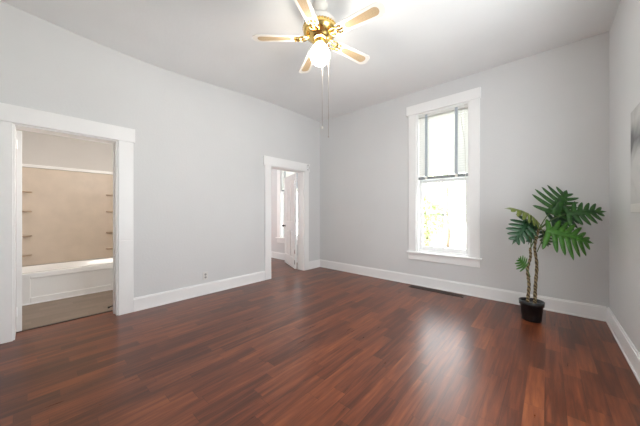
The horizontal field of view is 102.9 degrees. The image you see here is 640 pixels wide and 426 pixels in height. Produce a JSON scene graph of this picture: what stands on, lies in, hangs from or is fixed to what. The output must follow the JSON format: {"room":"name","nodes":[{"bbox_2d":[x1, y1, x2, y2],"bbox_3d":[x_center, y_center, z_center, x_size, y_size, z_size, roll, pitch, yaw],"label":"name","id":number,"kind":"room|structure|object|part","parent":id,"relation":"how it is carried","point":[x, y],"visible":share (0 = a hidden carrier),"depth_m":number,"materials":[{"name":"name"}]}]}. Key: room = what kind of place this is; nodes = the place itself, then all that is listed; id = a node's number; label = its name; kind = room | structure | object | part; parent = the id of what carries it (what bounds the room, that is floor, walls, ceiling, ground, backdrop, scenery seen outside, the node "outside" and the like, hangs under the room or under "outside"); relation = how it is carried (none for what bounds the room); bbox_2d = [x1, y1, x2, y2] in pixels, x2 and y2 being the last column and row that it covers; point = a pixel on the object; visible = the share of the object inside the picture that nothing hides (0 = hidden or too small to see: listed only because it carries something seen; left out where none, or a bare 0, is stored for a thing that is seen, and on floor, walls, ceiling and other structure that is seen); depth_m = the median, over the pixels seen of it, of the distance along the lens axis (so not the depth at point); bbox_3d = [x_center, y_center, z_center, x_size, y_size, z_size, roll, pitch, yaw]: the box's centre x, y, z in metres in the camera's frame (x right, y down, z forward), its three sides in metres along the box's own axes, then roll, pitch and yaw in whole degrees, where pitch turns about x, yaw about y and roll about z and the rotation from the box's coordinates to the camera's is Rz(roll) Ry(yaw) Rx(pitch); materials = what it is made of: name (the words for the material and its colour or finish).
{"room":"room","nodes":[
{"label":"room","id":0,"kind":"room"},
{"bbox_2d":[16,129,112,265],"bbox_3d":[-4.239,-0.390,4.011,0.150,3.180,1.980,0,0,42],"label":"wall","id":1,"kind":"structure","parent":0,"point":[42,149],"depth_m":4.08,"materials":[{"name":"paint"}]},
{"bbox_2d":[16,310,112,332],"bbox_3d":[-2.772,1.197,2.820,0.037,0.006,0.761,0,0,42],"label":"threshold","id":2,"kind":"structure","parent":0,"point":[109,310],"depth_m":2.78,"materials":[{"name":"brown wood"}]},
{"bbox_2d":[0,1,319,297],"bbox_3d":[-1.793,-0.390,3.720,0.170,3.180,5.200,0,0,42],"label":"wall","id":3,"kind":"structure","parent":0,"point":[199,147],"depth_m":3.44,"materials":[{"name":"paint"}]},
{"bbox_2d":[0,121,12,343],"bbox_3d":[-2.908,0.185,2.323,0.024,2.030,0.142,0,0,42],"label":"trim","id":4,"kind":"structure","parent":3,"relation":"attached to","point":[6,128],"depth_m":2.34,"materials":[{"name":"white paint"}]},
{"bbox_2d":[16,130,21,331],"bbox_3d":[-3.283,0.190,2.763,0.753,2.000,0.043,0,0,38],"label":"door","id":5,"kind":"structure","parent":3,"relation":"in","point":[18,133],"depth_m":2.54,"materials":[{"name":"white paint"}]},
{"bbox_2d":[13,123,117,339],"bbox_3d":[-2.679,0.184,2.737,0.194,2.032,0.783,0,0,42],"label":"trim","id":6,"kind":"structure","parent":3,"relation":"attached to","point":[15,126],"depth_m":2.79,"materials":[{"name":"white paint"}]},
{"bbox_2d":[0,102,134,142],"bbox_3d":[-2.645,-0.911,2.611,0.034,0.162,1.239,0,0,42],"label":"trim","id":7,"kind":"structure","parent":3,"relation":"attached to","point":[15,114],"depth_m":2.60,"materials":[{"name":"white paint"}]},
{"bbox_2d":[118,140,132,315],"bbox_3d":[-2.293,0.185,3.013,0.024,2.030,0.144,0,0,42],"label":"trim","id":8,"kind":"structure","parent":3,"relation":"attached to","point":[125,149],"depth_m":3.00,"materials":[{"name":"white paint"}]},
{"bbox_2d":[203,271,207,279],"bbox_3d":[-1.672,0.932,3.722,0.009,0.116,0.072,0,0,42],"label":"wall outlet","id":9,"kind":"object","parent":3,"relation":"attached to","point":[205,274],"visible":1,"depth_m":3.72,"materials":[{"name":"beige plastic"}]},
{"bbox_2d":[133,259,319,311],"bbox_3d":[-1.653,1.119,3.729,0.028,0.162,5.000,0,0,42],"label":"baseboard","id":10,"kind":"structure","parent":3,"relation":"attached to","point":[162,298],"depth_m":3.61,"materials":[{"name":"white paint"}]},
{"bbox_2d":[265,165,270,279],"bbox_3d":[-0.928,0.185,4.545,0.024,2.030,0.131,0,0,42],"label":"trim","id":11,"kind":"structure","parent":3,"relation":"attached to","point":[267,167],"depth_m":4.52,"materials":[{"name":"white paint"}]},
{"bbox_2d":[263,155,309,171],"bbox_3d":[-0.607,-0.911,4.898,0.034,0.162,1.148,0,0,42],"label":"trim","id":12,"kind":"structure","parent":3,"relation":"attached to","point":[267,160],"depth_m":4.80,"materials":[{"name":"white paint"}]},
{"bbox_2d":[271,166,303,270],"bbox_3d":[-0.677,0.184,4.974,0.177,2.032,0.845,0,0,42],"label":"trim","id":13,"kind":"structure","parent":3,"relation":"attached to","point":[300,173],"depth_m":5.26,"materials":[{"name":"white paint"}]},
{"bbox_2d":[282,173,296,268],"bbox_3d":[-0.664,0.190,5.696,0.194,2.000,0.813,0,0,-23],"label":"door","id":14,"kind":"structure","parent":3,"relation":"in","point":[290,225],"depth_m":5.56,"materials":[{"name":"white paint"}]},
{"bbox_3d":[-0.735,-0.240,5.861,0.028,0.900,0.245,0,0,-23],"label":"panel","id":15,"kind":"part","parent":14,"relation":"part of","materials":[{"name":"white paint"}]},
{"bbox_3d":[-0.735,0.680,5.861,0.028,0.580,0.245,0,0,-23],"label":"panel","id":16,"kind":"part","parent":14,"relation":"part of","materials":[{"name":"white paint"}]},
{"bbox_3d":[-0.599,-0.240,5.544,0.028,0.900,0.245,0,0,-23],"label":"panel","id":17,"kind":"part","parent":14,"relation":"part of","materials":[{"name":"white paint"}]},
{"bbox_3d":[-0.599,0.680,5.544,0.028,0.580,0.245,0,0,-23],"label":"panel","id":18,"kind":"part","parent":14,"relation":"part of","materials":[{"name":"white paint"}]},
{"bbox_2d":[304,171,308,270],"bbox_3d":[-0.282,0.185,5.270,0.024,2.030,0.125,0,0,42],"label":"trim","id":19,"kind":"structure","parent":3,"relation":"attached to","point":[306,174],"depth_m":5.26,"materials":[{"name":"white paint"}]},
{"bbox_2d":[0,0,619,121],"bbox_3d":[-1.346,-2.000,3.456,8.150,0.281,5.400,0,0,42],"label":"ceiling","id":20,"kind":"structure","parent":0,"point":[415,45],"depth_m":2.87,"materials":[{"name":"paint"}]},
{"bbox_2d":[252,0,384,137],"bbox_3d":[0.038,-1.358,2.419,1.204,1.244,1.226,0,0,42],"label":"ceiling fan","id":21,"kind":"object","parent":20,"relation":"hanging from","point":[320,27],"visible":1,"depth_m":2.36,"materials":[{"name":"gold metal"}]},
{"bbox_3d":[-0.415,-1.656,2.430,0.451,0.034,0.136,0,0,0],"label":"blade","id":22,"kind":"part","parent":21,"relation":"part of","materials":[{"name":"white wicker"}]},
{"bbox_3d":[-0.168,-1.658,2.432,0.155,0.051,0.099,0,0,0],"label":"blade arm","id":23,"kind":"part","parent":21,"relation":"part of","materials":[{"name":"gold metal"}]},
{"bbox_3d":[-0.128,-1.656,2.825,0.136,0.034,0.451,0,0,-18],"label":"blade","id":24,"kind":"part","parent":21,"relation":"part of","materials":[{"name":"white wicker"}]},
{"bbox_3d":[-0.128,-1.656,2.035,0.136,0.034,0.451,0,0,18],"label":"blade","id":25,"kind":"part","parent":21,"relation":"part of","materials":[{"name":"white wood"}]},
{"bbox_3d":[-0.053,-1.658,2.271,0.098,0.050,0.155,0,0,18],"label":"blade arm","id":26,"kind":"part","parent":21,"relation":"part of","materials":[{"name":"gold metal"}]},
{"bbox_3d":[0.000,-1.690,2.430,0.334,0.125,0.334,0,0,42],"label":"motor","id":27,"kind":"part","parent":21,"relation":"part of","materials":[{"name":"gold metal"}]},
{"bbox_3d":[0.000,-1.500,2.430,0.186,0.195,0.186,0,0,42],"label":"globe","id":28,"kind":"part","parent":21,"relation":"part of","materials":[{"name":"white glass"}]},
{"bbox_3d":[0.066,-1.179,2.483,0.004,0.869,0.078,0,0,33],"label":"pull chain","id":29,"kind":"part","parent":21,"relation":"part of","materials":[{"name":"silver metal"}]},
{"bbox_3d":[0.137,-1.658,2.528,0.102,0.051,0.154,0,0,42],"label":"blade arm","id":30,"kind":"part","parent":21,"relation":"part of","materials":[{"name":"gold metal"}]},
{"bbox_3d":[0.134,-1.658,2.330,0.156,0.051,0.099,0,0,42],"label":"blade arm","id":31,"kind":"part","parent":21,"relation":"part of","materials":[{"name":"gold metal"}]},
{"bbox_3d":[0.336,-1.656,2.674,0.451,0.034,0.136,0,0,-36],"label":"blade","id":32,"kind":"part","parent":21,"relation":"part of","materials":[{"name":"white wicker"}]},
{"bbox_3d":[0.336,-1.656,2.186,0.451,0.034,0.136,0,0,36],"label":"blade","id":33,"kind":"part","parent":21,"relation":"part of","materials":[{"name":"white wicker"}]},
{"bbox_2d":[0,258,639,425],"bbox_3d":[-1.327,1.260,3.439,8.100,0.120,5.400,0,0,42],"label":"floor","id":34,"kind":"structure","parent":0,"point":[320,346],"depth_m":2.03,"materials":[{"name":"brown wood"}]},
{"bbox_2d":[22,257,112,305],"bbox_3d":[-3.738,0.998,3.879,0.750,0.405,1.498,0,0,42],"label":"bathtub","id":35,"kind":"object","parent":34,"relation":"on","point":[41,283],"visible":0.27,"depth_m":3.63,"materials":[{"name":"white ceramic"}]},
{"bbox_2d":[22,164,112,265],"bbox_3d":[-3.754,0.044,3.894,0.729,1.498,1.508,0,0,42],"label":"shower surround","id":36,"kind":"object","parent":35,"relation":"on","point":[67,213],"visible":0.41,"depth_m":4.06,"materials":[{"name":"beige plastic"}]},
{"bbox_2d":[22,257,112,277],"bbox_3d":[-3.742,0.948,3.883,0.738,0.305,1.498,0,0,42],"label":"basin","id":37,"kind":"object","parent":35,"relation":"in","point":[99,267],"depth_m":3.79,"materials":[{"name":"white ceramic"}]},
{"bbox_2d":[409,285,464,297],"bbox_3d":[1.749,1.197,3.870,0.780,0.006,0.115,0,0,42],"label":"floor vent","id":38,"kind":"object","parent":34,"relation":"in","point":[412,286],"visible":1,"depth_m":3.84,"materials":[{"name":"black metal"}]},
{"bbox_2d":[505,185,605,322],"bbox_3d":[2.464,0.447,2.772,0.965,1.507,0.383,0,0,3],"label":"potted plant","id":39,"kind":"object","parent":34,"relation":"on","point":[531,308],"visible":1,"depth_m":2.76,"materials":[{"name":"green plant"}]},
{"bbox_3d":[2.354,1.091,2.838,0.228,0.217,0.228,0,0,42],"label":"pot","id":40,"kind":"part","parent":39,"relation":"part of","materials":[{"name":"black plastic"}]},
{"bbox_2d":[271,31,608,307],"bbox_3d":[0.360,-0.390,5.418,8.085,3.180,0.200,0,0,42],"label":"wall","id":41,"kind":"structure","parent":0,"point":[544,116],"depth_m":3.42,"materials":[{"name":"paint"}]},
{"bbox_2d":[271,251,297,262],"bbox_3d":[-1.379,1.119,6.815,3.330,0.162,0.028,0,0,42],"label":"baseboard","id":42,"kind":"structure","parent":41,"relation":"attached to","point":[277,255],"depth_m":6.52,"materials":[{"name":"white paint"}]},
{"bbox_2d":[275,170,297,244],"bbox_3d":[-0.658,-0.485,6.302,1.080,2.534,0.275,0,0,42],"label":"window","id":43,"kind":"structure","parent":41,"relation":"in","point":[280,237],"depth_m":6.50,"materials":[{"name":"white paint"}]},
{"bbox_3d":[-0.728,-0.551,6.231,1.070,2.402,0.034,0,0,42],"label":"casing","id":44,"kind":"part","parent":43,"relation":"part of","materials":[{"name":"white paint"}]},
{"bbox_2d":[282,171,297,190],"bbox_3d":[-0.692,-0.640,6.256,0.718,1.871,0.068,0,0,42],"label":"window blind","id":45,"kind":"object","parent":43,"relation":"attached to","point":[285,173],"visible":0.19,"depth_m":6.41,"materials":[{"name":"white fabric"}]},
{"bbox_3d":[-0.649,0.057,6.305,0.726,1.143,0.032,0,0,42],"label":"sash","id":46,"kind":"part","parent":43,"relation":"part of","materials":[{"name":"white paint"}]},
{"bbox_2d":[406,87,481,267],"bbox_3d":[1.925,-0.485,4.000,1.080,2.534,0.275,0,0,42],"label":"window","id":47,"kind":"structure","parent":41,"relation":"in","point":[470,256],"depth_m":3.82,"materials":[{"name":"white paint"}]},
{"bbox_2d":[418,103,467,231],"bbox_3d":[1.891,-0.640,3.955,0.718,1.871,0.068,0,0,42],"label":"window blind","id":48,"kind":"object","parent":47,"relation":"attached to","point":[443,143],"visible":0.91,"depth_m":3.93,"materials":[{"name":"white fabric"}]},
{"bbox_3d":[1.896,-0.546,3.960,0.718,0.043,0.050,0,0,42],"label":"rail","id":49,"kind":"part","parent":48,"relation":"part of","materials":[{"name":"white plastic"}]},
{"bbox_3d":[2.099,-0.625,3.736,0.066,1.840,0.016,0,0,42],"label":"pull cord","id":50,"kind":"part","parent":48,"relation":"part of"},
{"bbox_3d":[1.876,0.659,3.937,1.070,0.031,0.115,0,0,42],"label":"sill","id":51,"kind":"part","parent":47,"relation":"part of","materials":[{"name":"white paint"}]},
{"bbox_3d":[1.958,-1.029,4.029,0.726,1.098,0.032,0,0,42],"label":"sash","id":52,"kind":"part","parent":47,"relation":"part of","materials":[{"name":"white paint"}]},
{"bbox_3d":[1.935,0.057,4.003,0.726,1.143,0.032,0,0,42],"label":"sash","id":53,"kind":"part","parent":47,"relation":"part of","materials":[{"name":"white paint"}]},
{"bbox_2d":[423,182,465,247],"bbox_3d":[1.930,0.044,3.998,0.630,1.028,0.008,0,0,42],"label":"window pane","id":54,"kind":"object","parent":47,"relation":"attached to","point":[442,214],"depth_m":4.00,"materials":[{"name":"glass"}]},
{"bbox_2d":[320,259,606,321],"bbox_3d":[1.572,1.119,4.186,4.195,0.162,0.028,0,0,42],"label":"baseboard","id":55,"kind":"structure","parent":41,"relation":"attached to","point":[591,311],"depth_m":3.61,"materials":[{"name":"white paint"}]},
{"bbox_2d":[609,0,639,353],"bbox_3d":[1.507,-0.390,0.780,0.200,3.180,5.200,0,0,42],"label":"wall","id":56,"kind":"structure","parent":0,"point":[624,32],"depth_m":2.27,"materials":[{"name":"paint"}]},
{"bbox_2d":[606,307,639,383],"bbox_3d":[1.488,1.119,0.930,0.028,0.162,5.000,0,0,42],"label":"baseboard","id":57,"kind":"structure","parent":56,"relation":"attached to","point":[627,347],"depth_m":2.13,"materials":[{"name":"white paint"}]},
{"bbox_2d":[631,103,639,212],"bbox_3d":[2.256,-0.380,1.790,0.022,0.780,0.505,0,0,42],"label":"print","id":58,"kind":"object","parent":56,"relation":"attached to","point":[635,114],"visible":1,"depth_m":1.87,"materials":[{"name":"grey paper"}]},
{"label":"outside","id":59,"kind":"structure","parent":0,"visible":0},
{"bbox_2d":[297,220,465,248],"bbox_3d":[23.773,1.825,24.771,70.000,0.050,59.750,0,0,42],"label":"ground","id":60,"kind":"structure","parent":59,"point":[458,236],"depth_m":18.00,"materials":[{"name":"white"}]},
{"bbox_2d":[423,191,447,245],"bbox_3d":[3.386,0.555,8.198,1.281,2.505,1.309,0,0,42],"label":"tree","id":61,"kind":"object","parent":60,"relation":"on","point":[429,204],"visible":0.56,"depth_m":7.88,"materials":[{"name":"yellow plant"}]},
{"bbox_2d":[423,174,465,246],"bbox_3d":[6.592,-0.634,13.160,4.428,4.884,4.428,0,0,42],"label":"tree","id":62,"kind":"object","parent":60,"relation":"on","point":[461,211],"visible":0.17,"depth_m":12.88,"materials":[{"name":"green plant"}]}
]}

